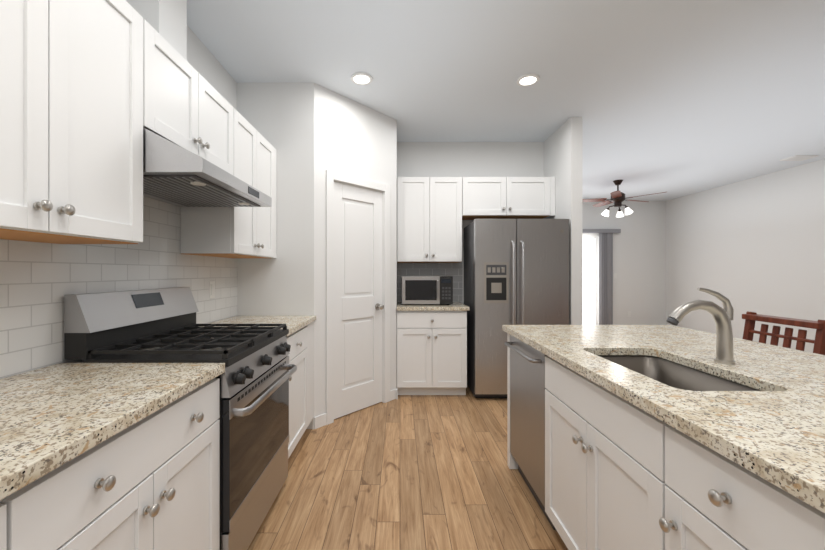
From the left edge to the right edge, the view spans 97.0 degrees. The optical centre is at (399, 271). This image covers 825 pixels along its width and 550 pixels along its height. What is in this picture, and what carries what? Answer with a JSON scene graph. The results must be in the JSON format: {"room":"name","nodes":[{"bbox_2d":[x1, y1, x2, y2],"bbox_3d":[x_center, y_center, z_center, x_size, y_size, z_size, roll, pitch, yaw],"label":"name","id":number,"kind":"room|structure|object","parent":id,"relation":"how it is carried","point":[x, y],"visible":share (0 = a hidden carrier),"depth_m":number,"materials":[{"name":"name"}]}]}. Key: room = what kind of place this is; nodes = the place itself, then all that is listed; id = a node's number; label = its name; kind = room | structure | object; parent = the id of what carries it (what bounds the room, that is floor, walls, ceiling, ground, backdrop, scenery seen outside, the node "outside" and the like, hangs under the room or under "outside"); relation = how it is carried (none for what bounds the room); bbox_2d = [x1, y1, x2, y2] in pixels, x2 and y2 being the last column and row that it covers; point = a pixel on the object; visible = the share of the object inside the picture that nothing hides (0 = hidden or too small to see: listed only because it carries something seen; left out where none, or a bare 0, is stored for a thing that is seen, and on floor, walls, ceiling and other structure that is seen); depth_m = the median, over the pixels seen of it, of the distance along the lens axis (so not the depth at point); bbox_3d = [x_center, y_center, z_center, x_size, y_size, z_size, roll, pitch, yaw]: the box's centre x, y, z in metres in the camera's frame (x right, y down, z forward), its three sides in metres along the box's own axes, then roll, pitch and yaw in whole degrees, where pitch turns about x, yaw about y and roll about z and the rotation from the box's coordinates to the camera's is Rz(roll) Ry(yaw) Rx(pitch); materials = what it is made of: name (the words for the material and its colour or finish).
{"room":"kitchen","nodes":[
{"label":"kitchen","id":0,"kind":"room"},
{"bbox_2d":[63,25,236,362],"bbox_3d":[-1.360,-0.130,0.835,0.100,2.780,7.070,0,0,0],"label":"wall","id":1,"kind":"structure","parent":0,"point":[202,60],"depth_m":2.51,"materials":[{"name":"white paint"}]},
{"bbox_2d":[0,0,151,243],"bbox_3d":[-1.144,-0.545,0.994,0.318,0.870,0.822,0,0,0],"label":"upper cabinet","id":2,"kind":"object","parent":1,"relation":"attached to","point":[113,113],"depth_m":1.11,"materials":[{"name":"white wood"}]},
{"bbox_2d":[0,196,236,378],"bbox_3d":[-1.308,-0.115,1.265,0.005,0.930,3.330,0,0,0],"label":"backsplash","id":3,"kind":"structure","parent":1,"relation":"attached to","point":[39,281],"depth_m":1.50,"materials":[{"name":"white tile"}]},
{"bbox_2d":[209,281,214,298],"bbox_3d":[-1.303,0.122,2.535,0.004,0.115,0.070,0,0,0],"label":"outlet","id":4,"kind":"object","parent":3,"relation":"attached to","point":[212,283],"depth_m":2.53,"materials":[{"name":"white plastic"}]},
{"bbox_2d":[144,19,275,211],"bbox_3d":[-1.031,-0.682,1.785,0.543,0.595,0.760,0,0,0],"label":"upper cabinet","id":5,"kind":"object","parent":1,"relation":"attached to","point":[200,152],"depth_m":1.72,"materials":[{"name":"white wood"}]},
{"bbox_2d":[126,0,186,60],"bbox_3d":[-1.210,-1.252,1.790,0.200,0.535,0.220,0,0,0],"label":"chase","id":6,"kind":"object","parent":5,"relation":"on","point":[166,20],"visible":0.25,"depth_m":1.75,"materials":[{"name":"white paint"}]},
{"bbox_2d":[180,208,275,257],"bbox_3d":[-1.144,-0.545,2.546,0.318,0.870,0.762,0,0,0],"label":"upper cabinet","id":7,"kind":"object","parent":1,"relation":"attached to","point":[214,232],"depth_m":2.17,"materials":[{"name":"white wood"}]},
{"bbox_2d":[237,83,313,428],"bbox_3d":[-1.000,-0.130,2.980,0.620,2.780,0.100,0,0,0],"label":"wall","id":8,"kind":"structure","parent":0,"point":[279,117],"depth_m":2.93,"materials":[{"name":"white paint"}]},
{"bbox_2d":[314,83,395,416],"bbox_3d":[-0.400,-0.130,3.324,0.100,2.780,0.973,0,0,42],"label":"wall","id":9,"kind":"structure","parent":0,"point":[354,138],"depth_m":3.14,"materials":[{"name":"white paint"}]},
{"bbox_2d":[312,389,397,429],"bbox_3d":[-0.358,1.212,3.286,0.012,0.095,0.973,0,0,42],"label":"baseboard","id":10,"kind":"structure","parent":9,"relation":"attached to","point":[320,421],"depth_m":2.98,"materials":[{"name":"white wood"}]},
{"bbox_2d":[326,170,389,424],"bbox_3d":[-0.391,0.207,3.321,0.116,2.105,0.750,0,0,42],"label":"door frame","id":11,"kind":"structure","parent":9,"relation":"attached to","point":[332,177],"depth_m":3.13,"materials":[{"name":"white wood"}]},
{"bbox_2d":[334,181,383,418],"bbox_3d":[-0.359,0.240,3.289,0.112,2.023,0.606,0,0,42],"label":"pantry door","id":12,"kind":"structure","parent":9,"relation":"in","point":[358,306],"depth_m":3.30,"materials":[{"name":"white wood"}]},
{"bbox_2d":[396,120,396,388],"bbox_3d":[-0.085,-0.130,4.010,0.100,2.780,0.720,0,0,0],"label":"wall","id":13,"kind":"structure","parent":0,"point":[396,254],"depth_m":3.65,"materials":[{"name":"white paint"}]},
{"bbox_2d":[247,385,567,549],"bbox_3d":[2.195,1.290,2.610,7.410,0.060,10.820,0,0,0],"label":"floor","id":14,"kind":"structure","parent":0,"point":[418,472],"depth_m":2.13,"materials":[{"name":"brown wood"}]},
{"bbox_2d":[0,472,59,549],"bbox_3d":[-0.996,0.823,0.296,0.613,0.875,0.822,0,0,0],"label":"base cabinet","id":15,"kind":"object","parent":14,"relation":"on","point":[30,520],"depth_m":0.69,"materials":[{"name":"white wood"}]},
{"bbox_2d":[60,376,219,549],"bbox_3d":[-0.996,0.823,0.992,0.613,0.875,0.818,0,0,0],"label":"base cabinet","id":16,"kind":"object","parent":14,"relation":"on","point":[155,486],"depth_m":1.03,"materials":[{"name":"white wood"}]},
{"bbox_2d":[0,363,224,503],"bbox_3d":[-0.986,0.366,0.621,0.633,0.037,1.561,0,0,0],"label":"countertop","id":17,"kind":"structure","parent":16,"relation":"on","point":[52,416],"depth_m":0.96,"materials":[{"name":"beige stone"}]},
{"bbox_2d":[64,287,296,549],"bbox_3d":[-0.944,0.674,1.785,0.699,1.172,0.763,0,0,0],"label":"range","id":18,"kind":"object","parent":14,"relation":"on","point":[159,325],"visible":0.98,"depth_m":1.60,"materials":[{"name":"silver metal"}]},
{"bbox_2d":[286,328,307,458],"bbox_3d":[-0.996,0.823,2.445,0.613,0.875,0.551,0,0,0],"label":"base cabinet","id":19,"kind":"object","parent":14,"relation":"on","point":[298,356],"depth_m":2.49,"materials":[{"name":"white wood"}]},
{"bbox_2d":[198,316,315,335],"bbox_3d":[-0.986,0.366,2.548,0.633,0.037,0.759,0,0,0],"label":"countertop","id":20,"kind":"structure","parent":19,"relation":"on","point":[293,323],"depth_m":2.62,"materials":[{"name":"beige stone"}]},
{"bbox_2d":[308,324,313,425],"bbox_3d":[-0.996,0.823,2.792,0.613,0.875,0.270,0,0,0],"label":"base cabinet","id":21,"kind":"object","parent":14,"relation":"on","point":[310,326],"depth_m":2.81,"materials":[{"name":"white wood"}]},
{"bbox_2d":[397,177,554,394],"bbox_3d":[0.823,0.115,3.939,1.709,2.290,0.648,0,0,0],"label":"kitchen cabinets","id":22,"kind":"object","parent":14,"relation":"on","point":[433,213],"visible":0.98,"depth_m":3.94,"materials":[{"name":"white wood"}]},
{"bbox_2d":[402,276,452,304],"bbox_3d":[0.285,0.196,3.982,0.530,0.302,0.436,0,0,0],"label":"microwave","id":23,"kind":"object","parent":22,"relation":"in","point":[427,289],"visible":1,"depth_m":3.80,"materials":[{"name":"silver metal"}]},
{"bbox_2d":[397,301,469,310],"bbox_3d":[0.331,0.366,3.946,0.725,0.036,0.633,0,0,0],"label":"countertop","id":24,"kind":"structure","parent":22,"relation":"on","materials":[{"name":"beige stone"}]},
{"bbox_2d":[464,219,568,397],"bbox_3d":[1.194,0.370,3.868,0.917,1.780,0.745,0,0,0],"label":"refrigerator","id":25,"kind":"object","parent":14,"relation":"on","point":[516,271],"visible":0.77,"depth_m":3.56,"materials":[{"name":"silver metal"}]},
{"bbox_2d":[505,331,824,549],"bbox_3d":[0.994,0.822,1.105,0.692,0.875,2.550,0,0,0],"label":"kitchen island","id":26,"kind":"object","parent":14,"relation":"on","point":[647,437],"depth_m":1.13,"materials":[{"name":"white wood"}]},
{"bbox_2d":[502,325,824,506],"bbox_3d":[1.228,0.366,1.105,1.105,0.037,2.610,0,0,0],"label":"island countertop","id":27,"kind":"structure","parent":26,"relation":"on","point":[779,431],"depth_m":1.03,"materials":[{"name":"beige stone"}]},
{"bbox_2d":[594,351,769,390],"bbox_3d":[0.995,0.480,1.375,0.388,0.215,0.658,0,0,0],"label":"sink","id":28,"kind":"object","parent":27,"relation":"in","point":[686,376],"depth_m":1.53,"materials":[{"name":"silver metal"}]},
{"bbox_2d":[662,287,741,362],"bbox_3d":[1.155,0.204,1.400,0.242,0.288,0.062,0,0,0],"label":"faucet","id":29,"kind":"object","parent":27,"relation":"on","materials":[{"name":"silver metal"}]},
{"bbox_2d":[742,311,824,354],"bbox_3d":[2.034,0.757,2.130,0.508,1.008,0.460,0,0,0],"label":"stool","id":30,"kind":"object","parent":14,"relation":"on","point":[751,318],"visible":0.19,"depth_m":2.09,"materials":[{"name":"brown wood"}]},
{"bbox_2d":[397,142,543,303],"bbox_3d":[0.823,-0.130,4.320,1.715,2.780,0.100,0,0,0],"label":"wall","id":31,"kind":"structure","parent":0,"point":[470,159],"depth_m":4.27,"materials":[{"name":"white paint"}]},
{"bbox_2d":[397,262,461,301],"bbox_3d":[0.347,0.119,4.268,0.765,0.462,0.005,0,0,0],"label":"backsplash","id":32,"kind":"structure","parent":31,"relation":"attached to","point":[454,270],"depth_m":4.26,"materials":[{"name":"grey tile"}]},
{"bbox_2d":[187,0,824,200],"bbox_3d":[2.195,-1.550,2.610,7.410,0.060,10.820,0,0,0],"label":"ceiling","id":33,"kind":"structure","parent":0,"point":[673,99],"depth_m":2.75,"materials":[{"name":"white paint"}]},
{"bbox_2d":[351,72,372,84],"bbox_3d":[-0.300,-1.513,2.860,0.169,0.014,0.169,0,0,-6],"label":"recessed light","id":34,"kind":"object","parent":33,"relation":"in","point":[360,78],"depth_m":2.84,"materials":[{"name":"white plastic"}]},
{"bbox_2d":[517,74,538,85],"bbox_3d":[1.010,-1.513,2.880,0.169,0.014,0.169,0,0,-9],"label":"recessed light","id":35,"kind":"object","parent":33,"relation":"in","point":[527,79],"depth_m":2.86,"materials":[{"name":"white plastic"}]},
{"bbox_2d":[582,180,664,216],"bbox_3d":[3.623,-1.222,6.133,1.313,0.594,1.267,0,0,0],"label":"ceiling fan","id":36,"kind":"object","parent":33,"relation":"hanging from","point":[618,198],"visible":0.96,"depth_m":6.07,"materials":[{"name":"brown wood"}]},
{"bbox_2d":[780,155,818,160],"bbox_3d":[5.300,-1.512,4.850,0.300,0.016,0.200,0,0,0],"label":"ceiling vent","id":37,"kind":"object","parent":33,"relation":"in","point":[798,157],"visible":1,"depth_m":4.83,"materials":[{"name":"white metal"}]},
{"bbox_2d":[544,117,581,324],"bbox_3d":[1.735,-0.130,5.750,0.110,2.780,4.340,0,0,0],"label":"wall","id":38,"kind":"structure","parent":0,"point":[563,154],"depth_m":3.58,"materials":[{"name":"white paint"}]},
{"bbox_2d":[582,201,665,324],"bbox_3d":[3.745,-0.130,7.870,3.910,2.780,0.100,0,0,0],"label":"wall","id":39,"kind":"structure","parent":0,"point":[639,264],"depth_m":7.82,"materials":[{"name":"white paint"}]},
{"bbox_2d":[582,236,597,324],"bbox_3d":[3.350,0.245,7.870,1.800,2.030,0.060,0,0,0],"label":"door","id":40,"kind":"structure","parent":39,"relation":"in","point":[589,280],"depth_m":7.88,"materials":[{"name":"white"}]},
{"bbox_2d":[582,233,598,324],"bbox_3d":[3.350,0.212,7.812,1.930,2.095,0.013,0,0,0],"label":"door frame","id":41,"kind":"structure","parent":39,"relation":"attached to","point":[590,234],"depth_m":7.82,"materials":[{"name":"white wood"}]},
{"bbox_2d":[582,229,620,232],"bbox_3d":[3.500,-0.870,7.763,2.340,0.080,0.085,0,0,0],"label":"curtain valance","id":42,"kind":"object","parent":39,"relation":"attached to","point":[601,230],"visible":0.36,"depth_m":7.72,"materials":[{"name":"grey"}]},
{"bbox_2d":[599,233,612,324],"bbox_3d":[4.380,0.206,7.754,0.300,2.068,0.047,0,0,0],"label":"panel","id":43,"kind":"object","parent":42,"relation":"hanging from","point":[605,278],"visible":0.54,"depth_m":7.75,"materials":[{"name":"grey"}]},
{"bbox_2d":[613,273,630,316],"bbox_3d":[4.345,0.320,7.811,1.190,1.280,0.015,0,0,0],"label":"fittings","id":44,"kind":"object","parent":39,"relation":"attached to","point":[615,277],"visible":0.71,"depth_m":7.81,"materials":[{"name":"white plastic"}]},
{"bbox_2d":[666,159,824,352],"bbox_3d":[5.750,-0.130,2.610,0.100,2.780,10.620,0,0,0],"label":"wall","id":45,"kind":"structure","parent":0,"point":[756,245],"depth_m":5.87,"materials":[{"name":"white paint"}]}
]}

